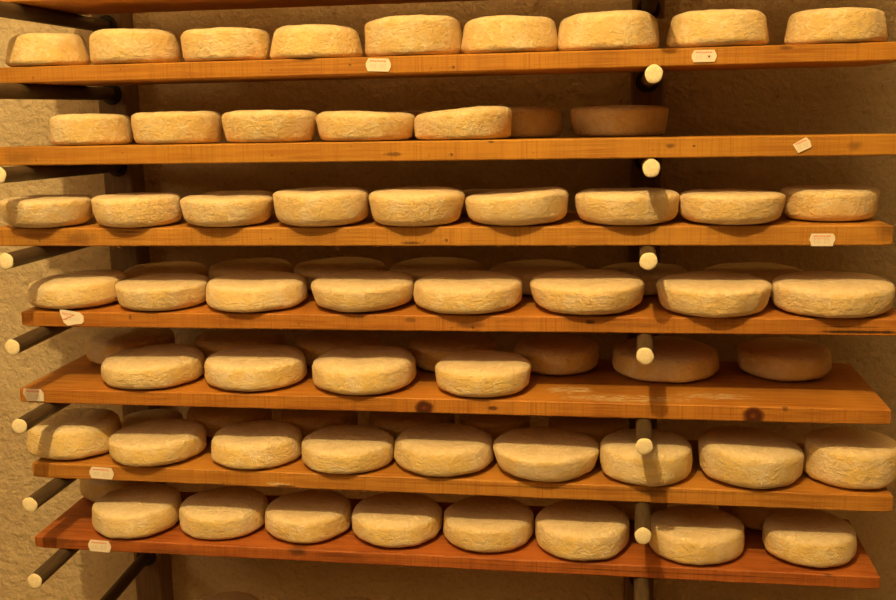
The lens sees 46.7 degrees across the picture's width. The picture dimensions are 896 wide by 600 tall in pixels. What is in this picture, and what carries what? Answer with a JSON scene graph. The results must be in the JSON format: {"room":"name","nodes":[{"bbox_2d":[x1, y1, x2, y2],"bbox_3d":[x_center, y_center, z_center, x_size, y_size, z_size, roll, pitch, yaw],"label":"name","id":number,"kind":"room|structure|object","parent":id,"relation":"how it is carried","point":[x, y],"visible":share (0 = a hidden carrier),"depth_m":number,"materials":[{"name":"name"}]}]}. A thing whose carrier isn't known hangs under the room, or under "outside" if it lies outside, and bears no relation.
{"room":"cheese aging cellar","nodes":[
{"label":"cheese aging cellar","id":0,"kind":"room"},
{"bbox_2d":[0,0,895,599],"bbox_3d":[0.084,-0.607,1.911,4.800,3.400,0.148,0,11,8],"label":"wall","id":1,"kind":"structure","parent":0,"point":[861,99],"depth_m":1.94,"materials":[{"name":"paint"}]},
{"bbox_3d":[-0.144,1.490,0.484,4.800,0.200,3.700,0,11,8],"label":"floor","id":2,"kind":"structure","parent":0,"visible":0},
{"bbox_2d":[91,13,173,599],"bbox_3d":[-0.617,0.015,2.029,0.059,2.140,0.058,0,11,8],"label":"upright post","id":3,"kind":"object","parent":2,"relation":"on","point":[154,582],"visible":0.2,"depth_m":1.99,"materials":[{"name":"brown wood"}]},
{"bbox_2d":[5,326,71,354],"bbox_3d":[-0.649,0.033,1.802,0.026,0.036,0.400,0,11,8],"label":"peg","id":4,"kind":"object","parent":3,"relation":"attached to","point":[27,340],"visible":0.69,"depth_m":1.65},
{"bbox_2d":[21,291,895,335],"bbox_3d":[-0.001,0.013,1.702,1.375,0.033,0.228,0,11,8],"label":"shelf board","id":5,"kind":"object","parent":4,"relation":"on","point":[649,316],"visible":0.51,"depth_m":1.60,"materials":[{"name":"brown wood"}]},
{"bbox_2d":[27,269,126,308],"bbox_3d":[-0.623,-0.019,1.747,0.161,0.050,0.159,0,11,8],"label":"cheese wheel","id":6,"kind":"object","parent":5,"relation":"on","point":[87,288],"visible":0.97,"depth_m":1.69,"materials":[{"name":"food"}]},
{"bbox_2d":[115,273,209,310],"bbox_3d":[-0.470,-0.013,1.715,0.152,0.044,0.151,0,11,8],"label":"cheese wheel","id":7,"kind":"object","parent":5,"relation":"on","point":[170,291],"visible":0.98,"depth_m":1.66,"materials":[{"name":"food"}]},
{"bbox_2d":[124,261,208,278],"bbox_3d":[-0.506,-0.042,1.863,0.151,0.040,0.151,0,11,8],"label":"cheese wheel","id":8,"kind":"object","parent":5,"relation":"on","point":[182,267],"visible":0.41,"depth_m":1.85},
{"bbox_2d":[209,257,291,279],"bbox_3d":[-0.350,-0.045,1.846,0.147,0.046,0.148,0,11,8],"label":"cheese wheel","id":9,"kind":"object","parent":5,"relation":"on","point":[234,266],"visible":0.46,"depth_m":1.82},
{"bbox_2d":[206,271,307,311],"bbox_3d":[-0.313,-0.015,1.696,0.164,0.047,0.167,0,11,8],"label":"cheese wheel","id":10,"kind":"object","parent":5,"relation":"on","point":[254,291],"visible":1,"depth_m":1.64,"materials":[{"name":"food"}]},
{"bbox_2d":[294,257,384,290],"bbox_3d":[-0.190,-0.045,1.826,0.163,0.046,0.165,0,11,8],"label":"cheese wheel","id":11,"kind":"object","parent":5,"relation":"on","point":[311,270],"visible":0.51,"depth_m":1.80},
{"bbox_2d":[311,270,413,311],"bbox_3d":[-0.136,-0.015,1.672,0.166,0.048,0.174,0,11,8],"label":"cheese wheel","id":12,"kind":"object","parent":5,"relation":"on","point":[356,290],"visible":1,"depth_m":1.61,"materials":[{"name":"food"}]},
{"bbox_2d":[389,257,483,283],"bbox_3d":[-0.019,-0.044,1.804,0.173,0.045,0.170,0,11,8],"label":"cheese wheel","id":13,"kind":"object","parent":5,"relation":"on","point":[418,268],"visible":0.47,"depth_m":1.78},
{"bbox_2d":[413,270,522,313],"bbox_3d":[0.032,-0.013,1.645,0.174,0.049,0.174,0,11,8],"label":"cheese wheel","id":14,"kind":"object","parent":5,"relation":"on","point":[451,291],"visible":1,"depth_m":1.58,"materials":[{"name":"food"}]},
{"bbox_2d":[489,259,585,294],"bbox_3d":[0.153,-0.039,1.771,0.169,0.042,0.170,0,11,8],"label":"cheese wheel","id":15,"kind":"object","parent":5,"relation":"on","point":[525,270],"visible":0.47,"depth_m":1.76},
{"bbox_2d":[530,269,644,314],"bbox_3d":[0.216,-0.013,1.614,0.177,0.052,0.176,0,11,8],"label":"cheese wheel","id":16,"kind":"object","parent":5,"relation":"on","point":[575,291],"visible":1,"depth_m":1.55,"materials":[{"name":"food"}]},
{"bbox_2d":[600,262,686,294],"bbox_3d":[0.326,-0.036,1.741,0.147,0.039,0.146,0,11,8],"label":"cheese wheel","id":17,"kind":"object","parent":5,"relation":"on","point":[651,277],"visible":0.48,"depth_m":1.71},
{"bbox_2d":[656,271,771,317],"bbox_3d":[0.403,-0.009,1.580,0.170,0.050,0.170,0,11,8],"label":"cheese wheel","id":18,"kind":"object","parent":5,"relation":"on","point":[711,294],"visible":1,"depth_m":1.52,"materials":[{"name":"food"}]},
{"bbox_2d":[703,262,803,296],"bbox_3d":[0.503,-0.034,1.714,0.166,0.039,0.167,3,11,21],"label":"cheese wheel","id":19,"kind":"object","parent":5,"relation":"on","point":[769,272],"visible":0.34,"depth_m":1.71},
{"bbox_2d":[771,271,894,317],"bbox_3d":[0.578,-0.010,1.561,0.176,0.051,0.170,0,11,8],"label":"cheese wheel","id":20,"kind":"object","parent":5,"relation":"on","point":[826,294],"visible":0.99,"depth_m":1.50,"materials":[{"name":"food"}]},
{"bbox_2d":[12,403,69,433],"bbox_3d":[-0.646,0.159,1.824,0.027,0.032,0.402,0,11,8],"label":"peg","id":21,"kind":"object","parent":3,"relation":"attached to","point":[44,411],"visible":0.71,"depth_m":1.66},
{"bbox_2d":[0,246,89,268],"bbox_3d":[-0.650,-0.095,1.778,0.024,0.026,0.400,0,11,8],"label":"peg","id":22,"kind":"object","parent":3,"relation":"attached to","point":[12,259],"visible":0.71,"depth_m":1.64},
{"bbox_2d":[0,212,892,249],"bbox_3d":[-0.042,-0.114,1.684,1.396,0.037,0.228,0,11,8],"label":"shelf board","id":23,"kind":"object","parent":22,"relation":"on","point":[571,230],"visible":0.8,"depth_m":1.57,"materials":[{"name":"brown wood"}]},
{"bbox_2d":[0,194,93,227],"bbox_3d":[-0.653,-0.145,1.695,0.146,0.048,0.146,0,11,8],"label":"cheese wheel","id":24,"kind":"object","parent":23,"relation":"on","point":[56,210],"visible":0.99,"depth_m":1.64,"materials":[{"name":"food"}]},
{"bbox_2d":[91,192,181,227],"bbox_3d":[-0.500,-0.146,1.673,0.140,0.050,0.138,0,11,8],"label":"cheese wheel","id":25,"kind":"object","parent":23,"relation":"on","point":[143,209],"visible":1,"depth_m":1.62,"materials":[{"name":"food"}]},
{"bbox_2d":[180,192,273,226],"bbox_3d":[-0.350,-0.145,1.656,0.147,0.048,0.150,0,11,8],"label":"cheese wheel","id":26,"kind":"object","parent":23,"relation":"on","point":[239,208],"visible":0.99,"depth_m":1.60,"materials":[{"name":"food"}]},
{"bbox_2d":[200,190,274,210],"bbox_3d":[-0.373,-0.170,1.820,0.136,0.040,0.137,0,11,8],"label":"cheese wheel","id":27,"kind":"object","parent":23,"relation":"on","point":[260,191],"visible":0.17,"depth_m":1.83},
{"bbox_2d":[273,186,368,226],"bbox_3d":[-0.199,-0.147,1.635,0.151,0.055,0.150,0,11,8],"label":"cheese wheel","id":28,"kind":"object","parent":23,"relation":"on","point":[309,206],"visible":1,"depth_m":1.57,"materials":[{"name":"food"}]},
{"bbox_2d":[368,186,464,225],"bbox_3d":[-0.048,-0.146,1.613,0.150,0.055,0.156,0,11,8],"label":"cheese wheel","id":29,"kind":"object","parent":23,"relation":"on","point":[430,205],"visible":1,"depth_m":1.55,"materials":[{"name":"food"}]},
{"bbox_2d":[461,189,502,214],"bbox_3d":[0.070,-0.166,1.754,0.138,0.040,0.136,0,11,8],"label":"cheese wheel","id":30,"kind":"object","parent":23,"relation":"on","point":[469,192],"visible":0.23,"depth_m":1.72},
{"bbox_2d":[465,187,568,225],"bbox_3d":[0.105,-0.145,1.593,0.159,0.053,0.159,0,11,8],"label":"cheese wheel","id":31,"kind":"object","parent":23,"relation":"on","point":[538,205],"visible":1,"depth_m":1.53,"materials":[{"name":"food"}]},
{"bbox_2d":[575,187,679,224],"bbox_3d":[0.270,-0.142,1.566,0.157,0.050,0.156,0,11,8],"label":"cheese wheel","id":32,"kind":"object","parent":23,"relation":"on","point":[642,205],"visible":1,"depth_m":1.51,"materials":[{"name":"food"}]},
{"bbox_2d":[679,188,785,224],"bbox_3d":[0.421,-0.139,1.544,0.152,0.047,0.156,0,11,8],"label":"cheese wheel","id":33,"kind":"object","parent":23,"relation":"on","point":[730,206],"visible":1,"depth_m":1.49,"materials":[{"name":"food"}]},
{"bbox_2d":[779,184,879,220],"bbox_3d":[0.575,-0.147,1.566,0.143,0.049,0.146,0,11,8],"label":"cheese wheel","id":34,"kind":"object","parent":23,"relation":"on","point":[828,202],"visible":0.98,"depth_m":1.51,"materials":[{"name":"food"}]},
{"bbox_2d":[22,478,76,511],"bbox_3d":[-0.643,0.291,1.851,0.025,0.028,0.396,0,11,8],"label":"peg","id":35,"kind":"object","parent":3,"relation":"attached to","point":[49,490],"visible":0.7,"depth_m":1.69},
{"bbox_2d":[28,549,79,587],"bbox_3d":[-0.641,0.413,1.870,0.024,0.037,0.404,0,11,8],"label":"peg","id":36,"kind":"object","parent":3,"relation":"attached to","point":[58,559],"visible":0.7,"depth_m":1.71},
{"bbox_2d":[35,491,879,588],"bbox_3d":[-0.010,0.398,1.771,1.372,0.032,0.218,0,11,8],"label":"shelf board","id":37,"kind":"object","parent":36,"relation":"on","point":[74,529],"visible":0.49,"depth_m":1.68,"materials":[{"name":"brown wood"}]},
{"bbox_2d":[80,479,154,501],"bbox_3d":[-0.617,0.338,1.938,0.132,0.051,0.132,0,11,8],"label":"cheese wheel","id":38,"kind":"object","parent":37,"relation":"on","point":[91,489],"visible":0.15,"depth_m":1.88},
{"bbox_2d":[92,483,181,538],"bbox_3d":[-0.540,0.365,1.802,0.158,0.052,0.160,0,11,8],"label":"cheese wheel","id":39,"kind":"object","parent":37,"relation":"on","point":[146,509],"visible":0.98,"depth_m":1.76,"materials":[{"name":"food"}]},
{"bbox_2d":[179,486,267,539],"bbox_3d":[-0.386,0.366,1.790,0.150,0.050,0.150,0,11,8],"label":"cheese wheel","id":40,"kind":"object","parent":37,"relation":"on","point":[227,512],"visible":0.95,"depth_m":1.75,"materials":[{"name":"food"}]},
{"bbox_2d":[265,489,351,543],"bbox_3d":[-0.237,0.368,1.768,0.147,0.049,0.148,0,11,8],"label":"cheese wheel","id":41,"kind":"object","parent":37,"relation":"on","point":[313,515],"visible":1,"depth_m":1.73,"materials":[{"name":"food"}]},
{"bbox_2d":[352,492,442,547],"bbox_3d":[-0.086,0.369,1.746,0.153,0.050,0.151,0,11,8],"label":"cheese wheel","id":42,"kind":"object","parent":37,"relation":"on","point":[389,519],"visible":1,"depth_m":1.70,"materials":[{"name":"food"}]},
{"bbox_2d":[443,495,534,552],"bbox_3d":[0.068,0.372,1.724,0.152,0.049,0.153,0,11,8],"label":"cheese wheel","id":43,"kind":"object","parent":37,"relation":"on","point":[480,523],"visible":1,"depth_m":1.68,"materials":[{"name":"food"}]},
{"bbox_2d":[535,500,629,560],"bbox_3d":[0.218,0.374,1.690,0.153,0.053,0.152,0,11,8],"label":"cheese wheel","id":44,"kind":"object","parent":37,"relation":"on","point":[582,530],"visible":1,"depth_m":1.65,"materials":[{"name":"food"}]},
{"bbox_2d":[590,500,667,520],"bbox_3d":[0.318,0.344,1.824,0.135,0.050,0.134,0,11,8],"label":"cheese wheel","id":45,"kind":"object","parent":37,"relation":"on","point":[628,508],"visible":0.17,"depth_m":1.76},
{"bbox_2d":[649,505,744,564],"bbox_3d":[0.398,0.377,1.667,0.153,0.050,0.152,0,11,8],"label":"cheese wheel","id":46,"kind":"object","parent":37,"relation":"on","point":[684,534],"visible":1,"depth_m":1.62,"materials":[{"name":"food"}]},
{"bbox_2d":[719,505,791,529],"bbox_3d":[0.533,0.350,1.780,0.131,0.050,0.133,0,11,8],"label":"cheese wheel","id":47,"kind":"object","parent":37,"relation":"on","point":[751,517],"visible":0.26,"depth_m":1.72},
{"bbox_2d":[762,508,856,567],"bbox_3d":[0.574,0.377,1.648,0.143,0.051,0.146,0,11,8],"label":"cheese wheel","id":48,"kind":"object","parent":37,"relation":"on","point":[816,538],"visible":0.98,"depth_m":1.61,"materials":[{"name":"food"}]},
{"bbox_2d":[0,1,109,30],"bbox_3d":[-0.657,-0.467,1.713,0.025,0.025,0.394,0,11,8],"label":"peg","id":49,"kind":"object","parent":3,"relation":"attached to","point":[9,10],"visible":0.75,"depth_m":1.70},
{"bbox_2d":[0,0,481,14],"bbox_3d":[-0.024,-0.486,1.610,1.340,0.028,0.223,0,11,8],"label":"shelf board","id":50,"kind":"object","parent":49,"relation":"on","point":[79,7],"visible":0.97,"depth_m":1.69,"materials":[{"name":"brown wood"}]},
{"bbox_2d":[0,83,114,99],"bbox_3d":[-0.655,-0.347,1.735,0.025,0.025,0.394,0,11,8],"label":"peg","id":51,"kind":"object","parent":3,"relation":"attached to","point":[7,90],"visible":1,"depth_m":1.71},
{"bbox_2d":[0,42,895,85],"bbox_3d":[-0.032,-0.366,1.632,1.391,0.028,0.228,0,11,8],"label":"shelf board","id":52,"kind":"object","parent":51,"relation":"on","point":[875,53],"visible":0.99,"depth_m":1.53,"materials":[{"name":"brown wood"}]},
{"bbox_2d":[5,33,90,66],"bbox_3d":[-0.641,-0.399,1.663,0.129,0.052,0.131,0,11,8],"label":"cheese wheel","id":53,"kind":"object","parent":52,"relation":"on","point":[29,49],"visible":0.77,"depth_m":1.61,"materials":[{"name":"food"}]},
{"bbox_2d":[89,29,181,64],"bbox_3d":[-0.496,-0.401,1.647,0.140,0.055,0.139,0,11,8],"label":"cheese wheel","id":54,"kind":"object","parent":52,"relation":"on","point":[106,46],"visible":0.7,"depth_m":1.59,"materials":[{"name":"food"}]},
{"bbox_2d":[180,27,271,61],"bbox_3d":[-0.347,-0.398,1.626,0.139,0.051,0.139,0,11,8],"label":"cheese wheel","id":55,"kind":"object","parent":52,"relation":"on","point":[218,43],"visible":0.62,"depth_m":1.57,"materials":[{"name":"food"}]},
{"bbox_2d":[270,24,362,59],"bbox_3d":[-0.204,-0.397,1.602,0.144,0.052,0.144,0,11,8],"label":"cheese wheel","id":56,"kind":"object","parent":52,"relation":"on","point":[305,41],"visible":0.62,"depth_m":1.55,"materials":[{"name":"food"}]},
{"bbox_2d":[365,15,461,56],"bbox_3d":[-0.053,-0.401,1.586,0.150,0.060,0.147,0,11,8],"label":"cheese wheel","id":57,"kind":"object","parent":52,"relation":"on","point":[401,35],"visible":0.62,"depth_m":1.52,"materials":[{"name":"food"}]},
{"bbox_2d":[461,15,557,53],"bbox_3d":[0.093,-0.397,1.563,0.149,0.055,0.147,0,11,8],"label":"cheese wheel","id":58,"kind":"object","parent":52,"relation":"on","point":[500,33],"visible":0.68,"depth_m":1.50,"materials":[{"name":"food"}]},
{"bbox_2d":[558,10,659,50],"bbox_3d":[0.239,-0.398,1.542,0.150,0.057,0.147,0,11,8],"label":"cheese wheel","id":59,"kind":"object","parent":52,"relation":"on","point":[617,29],"visible":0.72,"depth_m":1.48,"materials":[{"name":"food"}]},
{"bbox_2d":[656,18,671,48],"bbox_3d":[0.305,-0.422,1.667,0.120,0.056,0.120,0,11,8],"label":"cheese wheel","id":60,"kind":"object","parent":52,"relation":"on","point":[663,24],"visible":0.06,"depth_m":1.62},
{"bbox_2d":[667,9,768,47],"bbox_3d":[0.394,-0.394,1.516,0.144,0.053,0.143,0,11,8],"label":"cheese wheel","id":61,"kind":"object","parent":52,"relation":"on","point":[722,27],"visible":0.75,"depth_m":1.46,"materials":[{"name":"food"}]},
{"bbox_2d":[784,7,887,44],"bbox_3d":[0.557,-0.391,1.492,0.140,0.050,0.144,0,11,8],"label":"cheese wheel","id":62,"kind":"object","parent":52,"relation":"on","point":[843,24],"visible":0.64,"depth_m":1.43,"materials":[{"name":"food"}]},
{"bbox_2d":[0,164,120,183],"bbox_3d":[-0.653,-0.221,1.758,0.024,0.032,0.395,0,11,8],"label":"peg","id":63,"kind":"object","parent":3,"relation":"attached to","point":[9,174],"visible":0.82,"depth_m":1.69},
{"bbox_2d":[0,133,895,165],"bbox_3d":[-0.034,-0.239,1.650,1.404,0.034,0.228,0,11,8],"label":"shelf board","id":64,"kind":"object","parent":63,"relation":"on","point":[834,144],"visible":0.89,"depth_m":1.53,"materials":[{"name":"brown wood"}]},
{"bbox_2d":[49,113,132,145],"bbox_3d":[-0.574,-0.275,1.672,0.126,0.051,0.129,0,11,8],"label":"cheese wheel","id":65,"kind":"object","parent":64,"relation":"on","point":[90,128],"visible":0.97,"depth_m":1.62,"materials":[{"name":"food"}]},
{"bbox_2d":[131,111,222,143],"bbox_3d":[-0.431,-0.275,1.656,0.142,0.052,0.139,0,11,8],"label":"cheese wheel","id":66,"kind":"object","parent":64,"relation":"on","point":[172,127],"visible":0.97,"depth_m":1.60,"materials":[{"name":"food"}]},
{"bbox_2d":[222,110,317,142],"bbox_3d":[-0.279,-0.274,1.637,0.152,0.052,0.150,0,11,8],"label":"cheese wheel","id":67,"kind":"object","parent":64,"relation":"on","point":[239,126],"visible":0.97,"depth_m":1.58,"materials":[{"name":"food"}]},
{"bbox_2d":[315,110,414,141],"bbox_3d":[-0.127,-0.272,1.617,0.155,0.049,0.152,0,11,8],"label":"cheese wheel","id":68,"kind":"object","parent":64,"relation":"on","point":[343,125],"visible":0.98,"depth_m":1.55,"materials":[{"name":"food"}]},
{"bbox_2d":[376,111,427,139],"bbox_3d":[-0.097,-0.296,1.762,0.147,0.049,0.142,0,11,8],"label":"cheese wheel","id":69,"kind":"object","parent":64,"relation":"on","point":[415,113],"visible":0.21,"depth_m":1.71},
{"bbox_2d":[414,106,511,139],"bbox_3d":[0.023,-0.272,1.594,0.151,0.051,0.151,0,11,8],"label":"cheese wheel","id":70,"kind":"object","parent":64,"relation":"on","point":[478,122],"visible":0.99,"depth_m":1.53,"materials":[{"name":"food"}]},
{"bbox_2d":[507,106,561,137],"bbox_3d":[0.116,-0.293,1.714,0.144,0.052,0.144,0,11,8],"label":"cheese wheel","id":71,"kind":"object","parent":64,"relation":"on","point":[527,121],"visible":0.69,"depth_m":1.65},
{"bbox_2d":[570,105,668,136],"bbox_3d":[0.278,-0.292,1.690,0.158,0.052,0.157,0,11,8],"label":"cheese wheel","id":72,"kind":"object","parent":64,"relation":"on","point":[610,120],"visible":0.98,"depth_m":1.63,"materials":[{"name":"food"}]},
{"bbox_2d":[100,553,149,599],"bbox_3d":[-0.636,0.565,1.913,0.025,0.046,0.374,0,11,8],"label":"peg","id":73,"kind":"object","parent":3,"relation":"attached to","point":[142,560],"visible":0.89,"depth_m":2.00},
{"bbox_2d":[624,0,664,599],"bbox_3d":[0.355,0.023,1.886,0.056,2.140,0.058,0,11,8],"label":"upright post","id":74,"kind":"object","parent":2,"relation":"on","point":[639,94],"visible":0.14,"depth_m":1.82,"materials":[{"name":"brown wood"}]},
{"bbox_2d":[634,577,649,599],"bbox_3d":[0.322,0.424,1.729,0.024,0.036,0.403,1,11,10],"label":"peg","id":75,"kind":"object","parent":74,"relation":"attached to","point":[641,585],"visible":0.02,"depth_m":1.59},
{"bbox_2d":[635,502,651,543],"bbox_3d":[0.320,0.306,1.705,0.024,0.028,0.408,1,11,10],"label":"peg","id":76,"kind":"object","parent":74,"relation":"attached to","point":[643,535],"visible":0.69,"depth_m":1.53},
{"bbox_2d":[32,421,892,511],"bbox_3d":[-0.001,0.274,1.760,1.378,0.035,0.238,0,11,8],"label":"shelf board","id":77,"kind":"object","parent":76,"relation":"on","point":[806,492],"visible":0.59,"depth_m":1.65,"materials":[{"name":"brown wood"}]},
{"bbox_2d":[26,408,121,459],"bbox_3d":[-0.649,0.231,1.805,0.159,0.058,0.158,0,11,8],"label":"cheese wheel","id":78,"kind":"object","parent":77,"relation":"on","point":[76,433],"visible":0.88,"depth_m":1.75,"materials":[{"name":"food"}]},
{"bbox_2d":[122,409,182,427],"bbox_3d":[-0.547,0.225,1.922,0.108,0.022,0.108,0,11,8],"label":"cheese wheel","id":79,"kind":"object","parent":77,"relation":"on","point":[136,417],"visible":0.49,"depth_m":1.92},
{"bbox_2d":[108,418,206,466],"bbox_3d":[-0.495,0.242,1.772,0.162,0.045,0.164,0,11,8],"label":"cheese wheel","id":80,"kind":"object","parent":77,"relation":"on","point":[154,442],"visible":1,"depth_m":1.72,"materials":[{"name":"food"}]},
{"bbox_2d":[187,407,271,438],"bbox_3d":[-0.400,0.214,1.899,0.152,0.049,0.152,0,11,8],"label":"cheese wheel","id":81,"kind":"object","parent":77,"relation":"on","point":[213,419],"visible":0.38,"depth_m":1.84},
{"bbox_2d":[211,420,302,468],"bbox_3d":[-0.323,0.242,1.753,0.156,0.047,0.157,0,11,8],"label":"cheese wheel","id":82,"kind":"object","parent":77,"relation":"on","point":[259,444],"visible":0.98,"depth_m":1.70,"materials":[{"name":"food"}]},
{"bbox_2d":[281,409,357,439],"bbox_3d":[-0.233,0.216,1.875,0.139,0.049,0.137,0,11,8],"label":"cheese wheel","id":83,"kind":"object","parent":77,"relation":"on","point":[308,422],"visible":0.37,"depth_m":1.82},
{"bbox_2d":[302,425,394,473],"bbox_3d":[-0.165,0.247,1.726,0.155,0.044,0.158,0,11,8],"label":"cheese wheel","id":84,"kind":"object","parent":77,"relation":"on","point":[338,449],"visible":0.99,"depth_m":1.68,"materials":[{"name":"food"}]},
{"bbox_2d":[369,411,454,441],"bbox_3d":[-0.065,0.218,1.852,0.154,0.049,0.150,0,11,8],"label":"cheese wheel","id":85,"kind":"object","parent":77,"relation":"on","point":[395,423],"visible":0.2,"depth_m":1.80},
{"bbox_2d":[394,423,493,476],"bbox_3d":[-0.007,0.245,1.706,0.166,0.050,0.165,0,11,8],"label":"cheese wheel","id":86,"kind":"object","parent":77,"relation":"on","point":[436,449],"visible":1,"depth_m":1.65,"materials":[{"name":"food"}]},
{"bbox_2d":[460,414,529,443],"bbox_3d":[0.083,0.221,1.829,0.123,0.048,0.120,0,11,8],"label":"cheese wheel","id":87,"kind":"object","parent":77,"relation":"on","point":[494,425],"visible":0.35,"depth_m":1.78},
{"bbox_2d":[493,427,599,481],"bbox_3d":[0.158,0.249,1.673,0.170,0.050,0.172,0,11,8],"label":"cheese wheel","id":88,"kind":"object","parent":77,"relation":"on","point":[543,454],"visible":1,"depth_m":1.62,"materials":[{"name":"food"}]},
{"bbox_2d":[549,416,628,450],"bbox_3d":[0.245,0.224,1.805,0.139,0.048,0.142,0,11,8],"label":"cheese wheel","id":89,"kind":"object","parent":77,"relation":"on","point":[597,428],"visible":0.28,"depth_m":1.76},
{"bbox_2d":[600,428,692,486],"bbox_3d":[0.314,0.248,1.646,0.145,0.057,0.149,0,11,8],"label":"cheese wheel","id":90,"kind":"object","parent":77,"relation":"on","point":[670,460],"visible":0.84,"depth_m":1.59,"materials":[{"name":"food"}]},
{"bbox_2d":[698,426,803,488],"bbox_3d":[0.475,0.246,1.631,0.159,0.064,0.160,0,11,8],"label":"cheese wheel","id":91,"kind":"object","parent":77,"relation":"on","point":[748,457],"visible":1,"depth_m":1.58,"materials":[{"name":"food"}]},
{"bbox_2d":[803,426,895,488],"bbox_3d":[0.628,0.246,1.617,0.144,0.065,0.145,0,11,8],"label":"cheese wheel","id":92,"kind":"object","parent":77,"relation":"on","point":[839,456],"visible":0.99,"depth_m":1.57,"materials":[{"name":"food"}]},
{"bbox_2d":[635,418,652,454],"bbox_3d":[0.316,0.170,1.680,0.025,0.033,0.408,1,11,10],"label":"peg","id":93,"kind":"object","parent":74,"relation":"attached to","point":[644,442],"visible":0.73,"depth_m":1.50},
{"bbox_2d":[20,354,890,424],"bbox_3d":[-0.012,0.139,1.741,1.370,0.031,0.264,0,11,8],"label":"shelf board","id":94,"kind":"object","parent":93,"relation":"on","point":[842,396],"visible":0.66,"depth_m":1.63,"materials":[{"name":"brown wood"}]},
{"bbox_2d":[85,327,174,364],"bbox_3d":[-0.579,0.082,1.891,0.158,0.050,0.153,0,11,8],"label":"cheese wheel","id":95,"kind":"object","parent":94,"relation":"on","point":[99,345],"visible":0.59,"depth_m":1.84,"materials":[{"name":"food"}]},
{"bbox_2d":[101,344,205,388],"bbox_3d":[-0.496,0.111,1.749,0.172,0.047,0.170,0,11,8],"label":"cheese wheel","id":96,"kind":"object","parent":94,"relation":"on","point":[157,366],"visible":1,"depth_m":1.69,"materials":[{"name":"food"}]},
{"bbox_2d":[195,328,285,359],"bbox_3d":[-0.376,0.081,1.875,0.160,0.050,0.161,0,11,8],"label":"cheese wheel","id":97,"kind":"object","parent":94,"relation":"on","point":[210,342],"visible":0.48,"depth_m":1.84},
{"bbox_2d":[204,344,306,391],"bbox_3d":[-0.319,0.111,1.724,0.169,0.049,0.164,0,11,8],"label":"cheese wheel","id":98,"kind":"object","parent":94,"relation":"on","point":[262,367],"visible":1,"depth_m":1.67,"materials":[{"name":"food"}]},
{"bbox_2d":[296,330,379,366],"bbox_3d":[-0.196,0.084,1.843,0.150,0.050,0.155,0,11,8],"label":"cheese wheel","id":99,"kind":"object","parent":94,"relation":"on","point":[315,343],"visible":0.52,"depth_m":1.80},
{"bbox_2d":[312,345,416,394],"bbox_3d":[-0.137,0.113,1.694,0.168,0.052,0.175,0,11,8],"label":"cheese wheel","id":100,"kind":"object","parent":94,"relation":"on","point":[367,369],"visible":1,"depth_m":1.64,"materials":[{"name":"food"}]},
{"bbox_2d":[408,331,496,371],"bbox_3d":[0.008,0.088,1.801,0.157,0.050,0.155,0,11,8],"label":"cheese wheel","id":101,"kind":"object","parent":94,"relation":"on","point":[427,349],"visible":0.66,"depth_m":1.76,"materials":[{"name":"food"}]},
{"bbox_2d":[435,350,531,396],"bbox_3d":[0.057,0.117,1.659,0.154,0.049,0.156,0,11,8],"label":"cheese wheel","id":102,"kind":"object","parent":94,"relation":"on","point":[474,373],"visible":1,"depth_m":1.61,"materials":[{"name":"food"}]},
{"bbox_2d":[514,334,598,374],"bbox_3d":[0.185,0.092,1.768,0.143,0.050,0.145,0,11,8],"label":"cheese wheel","id":103,"kind":"object","parent":94,"relation":"on","point":[548,354],"visible":0.94,"depth_m":1.72,"materials":[{"name":"food"}]},
{"bbox_2d":[612,336,719,382],"bbox_3d":[0.362,0.097,1.730,0.175,0.049,0.173,0,11,8],"label":"cheese wheel","id":104,"kind":"object","parent":94,"relation":"on","point":[676,359],"visible":0.91,"depth_m":1.67,"materials":[{"name":"food"}]},
{"bbox_2d":[737,337,831,380],"bbox_3d":[0.553,0.097,1.709,0.149,0.049,0.149,0,11,8],"label":"cheese wheel","id":105,"kind":"object","parent":94,"relation":"on","point":[773,358],"visible":1,"depth_m":1.66,"materials":[{"name":"food"}]},
{"bbox_2d":[636,333,653,364],"bbox_3d":[0.315,0.039,1.661,0.025,0.036,0.399,1,11,10],"label":"peg","id":106,"kind":"object","parent":74,"relation":"attached to","point":[645,351],"visible":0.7,"depth_m":1.47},
{"bbox_2d":[639,245,657,269],"bbox_3d":[0.314,-0.089,1.641,0.025,0.026,0.391,1,11,10],"label":"peg","id":107,"kind":"object","parent":74,"relation":"attached to","point":[647,253],"visible":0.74,"depth_m":1.45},
{"bbox_2d":[640,158,659,176],"bbox_3d":[0.314,-0.214,1.622,0.024,0.032,0.382,1,11,10],"label":"peg","id":108,"kind":"object","parent":74,"relation":"attached to","point":[650,167],"visible":0.9,"depth_m":1.44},
{"bbox_2d":[642,0,657,13],"bbox_3d":[0.306,-0.460,1.567,0.026,0.024,0.403,1,11,10],"label":"peg","id":109,"kind":"object","parent":74,"relation":"attached to","point":[649,6],"visible":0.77,"depth_m":1.63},
{"bbox_2d":[641,64,662,87],"bbox_3d":[0.311,-0.342,1.594,0.024,0.026,0.391,1,11,10],"label":"peg","id":110,"kind":"object","parent":74,"relation":"attached to","point":[653,74],"visible":1,"depth_m":1.41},
{"bbox_3d":[-0.635,0.676,1.929,0.028,0.024,0.383,0,11,8],"label":"peg","id":111,"kind":"object","parent":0,"visible":0},
{"bbox_3d":[-0.005,0.660,1.823,1.373,0.024,0.226,0,11,8],"label":"shelf board","id":112,"kind":"object","parent":111,"relation":"on","visible":0},
{"bbox_2d":[200,591,258,599],"bbox_3d":[-0.418,0.601,1.953,0.136,0.059,0.137,0,11,8],"label":"cheese wheel","id":113,"kind":"object","parent":112,"relation":"on","point":[229,595],"visible":1,"depth_m":1.98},
{"bbox_2d":[331,596,370,599],"bbox_3d":[-0.189,0.601,1.919,0.135,0.062,0.138,0,11,8],"label":"cheese wheel","id":114,"kind":"object","parent":112,"relation":"on","point":[345,597],"visible":1,"depth_m":1.96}
]}

